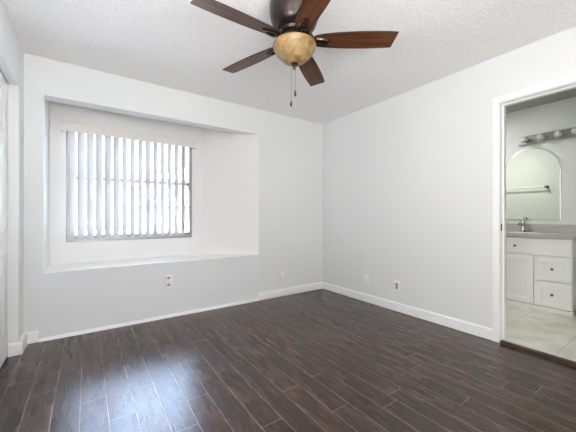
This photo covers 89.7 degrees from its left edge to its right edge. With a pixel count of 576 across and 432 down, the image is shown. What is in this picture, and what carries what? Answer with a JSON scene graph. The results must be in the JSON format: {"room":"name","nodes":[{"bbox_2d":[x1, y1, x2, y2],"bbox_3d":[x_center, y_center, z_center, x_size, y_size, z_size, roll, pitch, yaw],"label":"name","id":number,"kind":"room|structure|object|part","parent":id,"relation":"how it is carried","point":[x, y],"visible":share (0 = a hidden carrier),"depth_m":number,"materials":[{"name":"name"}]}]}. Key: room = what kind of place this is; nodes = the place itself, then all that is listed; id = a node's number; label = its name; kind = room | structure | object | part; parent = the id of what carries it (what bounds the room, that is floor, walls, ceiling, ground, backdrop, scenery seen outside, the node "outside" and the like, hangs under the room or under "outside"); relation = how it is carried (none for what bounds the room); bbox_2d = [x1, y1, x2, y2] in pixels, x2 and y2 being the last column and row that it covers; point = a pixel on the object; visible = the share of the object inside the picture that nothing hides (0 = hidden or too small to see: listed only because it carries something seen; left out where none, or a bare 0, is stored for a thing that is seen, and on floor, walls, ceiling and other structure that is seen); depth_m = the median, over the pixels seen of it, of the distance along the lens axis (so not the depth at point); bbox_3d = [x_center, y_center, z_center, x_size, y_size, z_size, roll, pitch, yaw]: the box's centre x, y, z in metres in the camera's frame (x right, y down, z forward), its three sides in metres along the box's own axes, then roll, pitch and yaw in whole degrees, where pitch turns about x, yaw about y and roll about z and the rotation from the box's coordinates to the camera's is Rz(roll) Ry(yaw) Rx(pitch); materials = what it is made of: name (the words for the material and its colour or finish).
{"room":"empty bedroom","nodes":[
{"label":"empty bedroom","id":0,"kind":"room"},
{"bbox_2d":[0,0,23,356],"bbox_3d":[-1.277,-0.146,0.726,0.400,2.440,4.148,0,0,-35],"label":"wall","id":1,"kind":"structure","parent":0,"point":[11,52],"depth_m":2.23,"materials":[{"name":"white paint"}]},
{"bbox_2d":[8,341,22,356],"bbox_3d":[-2.097,1.024,2.231,0.082,0.098,0.018,0,0,-35],"label":"baseboard","id":2,"kind":"structure","parent":1,"relation":"attached to","point":[16,348],"depth_m":2.22,"materials":[{"name":"white wood"}]},
{"bbox_2d":[19,333,26,351],"bbox_3d":[-2.135,1.024,2.335,0.026,0.098,0.196,0,0,-35],"label":"baseboard","id":3,"kind":"structure","parent":1,"relation":"attached to","point":[23,338],"depth_m":2.34,"materials":[{"name":"white wood"}]},
{"bbox_3d":[-1.723,-1.020,1.586,0.043,0.020,1.508,0,0,-35],"label":"closet track","id":4,"kind":"object","parent":1,"relation":"attached to","visible":0},
{"bbox_2d":[0,71,7,367],"bbox_3d":[-1.935,0.021,1.888,0.034,2.085,0.759,0,0,-35],"label":"door","id":5,"kind":"structure","parent":4,"relation":"hanging from","point":[3,83],"depth_m":2.11,"materials":[{"name":"white wood"}]},
{"bbox_3d":[-2.016,-0.756,2.024,0.011,0.276,0.170,0,0,-35],"label":"panel","id":6,"kind":"part","parent":5,"relation":"part of","materials":[{"name":"white"}]},
{"bbox_3d":[-2.016,-0.192,2.024,0.011,0.566,0.170,0,0,-35],"label":"panel","id":7,"kind":"part","parent":5,"relation":"part of","materials":[{"name":"white wood"}]},
{"bbox_3d":[-2.016,0.574,2.022,0.011,0.536,0.170,0,0,-35],"label":"panel","id":8,"kind":"part","parent":5,"relation":"part of","materials":[{"name":"white wood"}]},
{"bbox_2d":[46,101,49,268],"bbox_3d":[-2.347,-0.409,2.795,0.060,1.908,0.472,0,0,-35],"label":"wall","id":9,"kind":"structure","parent":0,"point":[47,102],"depth_m":2.73,"materials":[{"name":"white paint"}]},
{"bbox_2d":[50,101,201,264],"bbox_3d":[-1.801,-0.409,3.370,1.614,1.908,0.150,0,0,-35],"label":"wall","id":10,"kind":"structure","parent":0,"point":[61,252],"depth_m":3.15,"materials":[{"name":"white paint"}]},
{"bbox_2d":[66,131,191,242],"bbox_3d":[-1.768,-0.336,3.355,1.274,1.214,0.112,0,0,-35],"label":"window","id":11,"kind":"structure","parent":10,"relation":"in","point":[188,184],"depth_m":3.39,"materials":[{"name":"silver metal"}]},
{"bbox_2d":[61,120,195,239],"bbox_3d":[-1.719,-0.355,3.274,1.328,1.181,0.101,0,0,-35],"label":"vertical blind","id":12,"kind":"object","parent":11,"relation":"attached to","point":[81,129],"visible":1,"depth_m":3.16,"materials":[{"name":"white"}]},
{"bbox_3d":[-1.765,-0.401,3.352,1.204,0.040,0.030,0,0,-35],"label":"meeting rail","id":13,"kind":"part","parent":11,"relation":"part of","materials":[{"name":"silver metal"}]},
{"bbox_3d":[-1.762,0.219,3.347,1.204,0.035,0.030,0,0,-35],"label":"rail","id":14,"kind":"part","parent":11,"relation":"part of","materials":[{"name":"silver metal"}]},
{"bbox_2d":[23,53,322,337],"bbox_3d":[-0.905,-0.143,3.415,3.477,2.440,0.154,0,0,-35],"label":"wall","id":15,"kind":"structure","parent":0,"point":[290,148],"depth_m":3.07,"materials":[{"name":"white paint"}]},
{"bbox_2d":[25,330,38,343],"bbox_3d":[-2.165,1.024,2.442,0.099,0.098,0.013,0,0,-35],"label":"baseboard","id":16,"kind":"structure","parent":15,"relation":"attached to","point":[33,336],"depth_m":2.44,"materials":[{"name":"white wood"}]},
{"bbox_2d":[39,298,258,341],"bbox_3d":[-1.246,1.060,3.072,2.130,0.030,0.016,0,0,-35],"label":"trim shoe moulding","id":17,"kind":"structure","parent":15,"relation":"attached to","point":[257,299],"depth_m":2.90,"materials":[{"name":"white wood"}]},
{"bbox_2d":[44,254,258,273],"bbox_3d":[-1.369,0.491,3.283,2.105,0.012,0.484,0,0,-35],"label":"sill","id":18,"kind":"structure","parent":15,"relation":"on","point":[55,268],"depth_m":3.02,"materials":[{"name":"white paint"}]},
{"bbox_2d":[165,274,172,287],"bbox_3d":[-1.262,0.691,3.066,0.078,0.140,0.010,0,0,-35],"label":"wall outlet","id":19,"kind":"object","parent":15,"relation":"attached to","point":[168,278],"visible":1,"depth_m":3.07,"materials":[{"name":"white plastic"}]},
{"bbox_2d":[258,282,322,300],"bbox_3d":[0.072,1.026,3.995,1.088,0.098,0.013,0,0,-35],"label":"baseboard","id":20,"kind":"structure","parent":15,"relation":"attached to","point":[314,286],"depth_m":3.95,"materials":[{"name":"white wood"}]},
{"bbox_2d":[201,128,258,253],"bbox_3d":[-0.781,-0.408,3.791,0.827,1.908,0.132,0,0,4],"label":"wall","id":21,"kind":"structure","parent":0,"point":[230,161],"depth_m":3.72,"materials":[{"name":"white paint"}]},
{"bbox_2d":[0,289,575,431],"bbox_3d":[0.633,1.115,1.410,6.850,0.120,5.198,0,0,-35],"label":"floor","id":22,"kind":"structure","parent":0,"point":[320,360],"depth_m":1.95,"materials":[{"name":"brown wood"}]},
{"bbox_2d":[499,340,575,366],"bbox_3d":[2.004,1.063,2.157,0.050,0.026,0.722,0,0,-35],"label":"trim","id":23,"kind":"structure","parent":22,"relation":"on","point":[502,342],"depth_m":2.23,"materials":[{"name":"brown wood"}]},
{"bbox_2d":[506,236,575,316],"bbox_3d":[2.878,0.651,3.564,0.501,0.814,0.985,0,0,-35],"label":"vanity cabinet","id":24,"kind":"object","parent":22,"relation":"on","point":[540,272],"visible":0.71,"depth_m":3.24,"materials":[{"name":"white paint"}]},
{"bbox_3d":[2.707,0.725,3.436,0.018,0.554,0.324,0,0,-35],"label":"door","id":25,"kind":"part","parent":24,"relation":"part of","materials":[{"name":"white paint"}]},
{"bbox_3d":[2.703,0.346,3.443,0.018,0.187,0.977,0,0,-35],"label":"drawer","id":26,"kind":"part","parent":24,"relation":"part of","materials":[{"name":"white paint"}]},
{"bbox_2d":[506,223,575,238],"bbox_3d":[2.884,0.218,3.562,0.495,0.237,1.015,0,0,-35],"label":"countertop","id":27,"kind":"structure","parent":24,"relation":"on","point":[557,231],"depth_m":3.45,"materials":[{"name":"grey stone"}]},
{"bbox_2d":[517,217,525,231],"bbox_3d":[2.947,0.106,3.659,0.226,0.191,0.070,0,0,-35],"label":"faucet","id":28,"kind":"object","parent":27,"relation":"on","point":[522,222],"visible":1,"depth_m":3.67,"materials":[{"name":"silver metal"}]},
{"bbox_3d":[2.893,0.863,3.169,0.018,0.276,0.311,0,0,-35],"label":"drawer","id":29,"kind":"part","parent":24,"relation":"part of","materials":[{"name":"white paint"}]},
{"bbox_3d":[2.893,0.582,3.169,0.018,0.270,0.311,0,0,-35],"label":"drawer","id":30,"kind":"part","parent":24,"relation":"part of","materials":[{"name":"white paint"}]},
{"bbox_2d":[3,0,575,124],"bbox_3d":[-0.110,-1.426,0.898,5.042,0.120,5.198,0,0,-35],"label":"ceiling","id":31,"kind":"structure","parent":0,"point":[181,45],"depth_m":2.25,"materials":[{"name":"white paint"}]},
{"bbox_2d":[190,0,398,106],"bbox_3d":[0.001,-1.014,1.750,1.140,0.702,1.187,0,0,-35],"label":"ceiling fan","id":32,"kind":"object","parent":31,"relation":"hanging from","point":[294,22],"visible":1,"depth_m":1.70,"materials":[{"name":"brown wood"}]},
{"bbox_3d":[-0.261,-1.068,1.563,0.497,0.031,0.125,0,0,-35],"label":"blade","id":33,"kind":"part","parent":32,"relation":"part of","materials":[{"name":"brown wood"}]},
{"bbox_3d":[-0.250,-1.068,1.990,0.497,0.031,0.125,0,0,37],"label":"blade","id":34,"kind":"part","parent":32,"relation":"part of","materials":[{"name":"brown wood"}]},
{"bbox_3d":[0.039,-0.986,1.769,0.265,0.116,0.265,0,0,-35],"label":"lamp shade","id":35,"kind":"part","parent":32,"relation":"part of","materials":[{"name":"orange glass"}]},
{"bbox_3d":[0.160,-1.067,2.112,0.125,0.031,0.497,0,0,19],"label":"blade","id":36,"kind":"part","parent":32,"relation":"part of","materials":[{"name":"brown wood"}]},
{"bbox_3d":[0.142,-1.068,1.421,0.125,0.031,0.497,0,0,-17],"label":"blade","id":37,"kind":"part","parent":32,"relation":"part of","materials":[{"name":"brown wood"}]},
{"bbox_3d":[0.402,-1.068,1.760,0.497,0.031,0.125,0,0,1],"label":"blade","id":38,"kind":"part","parent":32,"relation":"part of","materials":[{"name":"brown wood"}]},
{"bbox_2d":[323,26,575,327],"bbox_3d":[1.705,-0.154,2.704,0.120,2.460,4.298,0,0,-35],"label":"wall","id":39,"kind":"structure","parent":0,"point":[407,176],"depth_m":2.98,"materials":[{"name":"white paint"}]},
{"bbox_2d":[364,274,368,284],"bbox_3d":[0.980,0.797,3.633,0.010,0.117,0.072,0,0,-35],"label":"wall outlet","id":40,"kind":"object","parent":39,"relation":"attached to","point":[366,277],"visible":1,"depth_m":3.62,"materials":[{"name":"white plastic"}]},
{"bbox_2d":[394,280,399,291],"bbox_3d":[1.229,0.790,3.274,0.010,0.117,0.072,0,0,-35],"label":"wall outlet","id":41,"kind":"object","parent":39,"relation":"attached to","point":[396,283],"visible":1,"depth_m":3.27,"materials":[{"name":"white plastic"}]},
{"bbox_2d":[323,282,491,339],"bbox_3d":[1.141,1.025,3.397,0.013,0.098,2.188,0,0,-35],"label":"baseboard","id":42,"kind":"structure","parent":39,"relation":"attached to","point":[474,329],"depth_m":3.05,"materials":[{"name":"white wood"}]},
{"bbox_2d":[492,74,575,342],"bbox_3d":[2.052,0.030,2.192,0.140,2.092,0.832,0,0,-35],"label":"door frame","id":43,"kind":"structure","parent":39,"relation":"attached to","point":[496,101],"depth_m":2.47,"materials":[{"name":"white wood"}]},
{"bbox_2d":[506,97,575,224],"bbox_3d":[3.334,-0.102,3.440,0.100,2.560,3.250,0,0,-35],"label":"wall","id":44,"kind":"structure","parent":0,"point":[558,115],"depth_m":3.51,"materials":[{"name":"white paint"}]},
{"bbox_2d":[506,148,560,220],"bbox_3d":[3.093,-0.406,3.693,0.006,0.924,0.582,0,0,-35],"label":"arched mirror","id":45,"kind":"object","parent":44,"relation":"attached to","point":[533,175],"visible":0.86,"depth_m":3.67,"materials":[{"name":"clear glass"}]},
{"bbox_2d":[506,223,575,232],"bbox_3d":[3.079,0.151,3.698,0.020,0.102,1.015,0,0,-35],"label":"backsplash","id":46,"kind":"structure","parent":44,"relation":"attached to","point":[550,228],"depth_m":3.56,"materials":[{"name":"grey stone"}]},
{"bbox_2d":[518,127,575,145],"bbox_3d":[3.197,-0.968,3.433,0.135,0.112,0.792,0,0,-35],"label":"vanity light","id":47,"kind":"object","parent":44,"relation":"attached to","point":[570,132],"visible":1,"depth_m":3.52,"materials":[{"name":"silver metal"}]},
{"bbox_2d":[521,136,528,142],"bbox_3d":[2.998,-0.967,3.671,0.080,0.080,0.080,0,0,23],"label":"bulb","id":48,"kind":"object","parent":47,"relation":"attached to","point":[525,139],"depth_m":3.65,"materials":[{"name":"white glass"}]},
{"bbox_2d":[537,133,544,139],"bbox_3d":[3.089,-0.967,3.539,0.080,0.080,0.080,0,0,23],"label":"bulb","id":49,"kind":"object","parent":47,"relation":"attached to","point":[541,136],"depth_m":3.52,"materials":[{"name":"white glass"}]},
{"bbox_2d":[554,130,562,136],"bbox_3d":[3.180,-0.968,3.408,0.080,0.080,0.080,0,0,-3],"label":"bulb","id":50,"kind":"object","parent":47,"relation":"attached to","point":[559,133],"depth_m":3.39,"materials":[{"name":"white glass"}]},
{"bbox_2d":[506,88,575,113],"bbox_3d":[2.657,-1.433,2.972,1.748,0.100,3.250,0,0,-35],"label":"ceiling","id":51,"kind":"structure","parent":0,"point":[571,93],"depth_m":3.47,"materials":[{"name":"grey paint"}]},
{"label":"outside","id":52,"kind":"structure","parent":0,"visible":0},
{"bbox_2d":[75,230,135,234],"bbox_3d":[-8.017,1.294,15.055,32.000,0.100,26.120,0,0,-35],"label":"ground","id":53,"kind":"structure","parent":52,"point":[120,231],"depth_m":22.02,"materials":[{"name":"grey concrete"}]},
{"bbox_2d":[127,167,186,232],"bbox_3d":[-2.687,-0.507,14.569,9.000,3.500,5.800,0,0,-35],"label":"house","id":54,"kind":"structure","parent":53,"relation":"on","point":[173,172],"depth_m":10.60,"materials":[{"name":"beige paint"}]},
{"bbox_3d":[-3.533,-0.212,10.877,1.240,0.940,0.020,0,0,-35],"label":"pane","id":55,"kind":"part","parent":54,"relation":"part of","materials":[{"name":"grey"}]}
]}

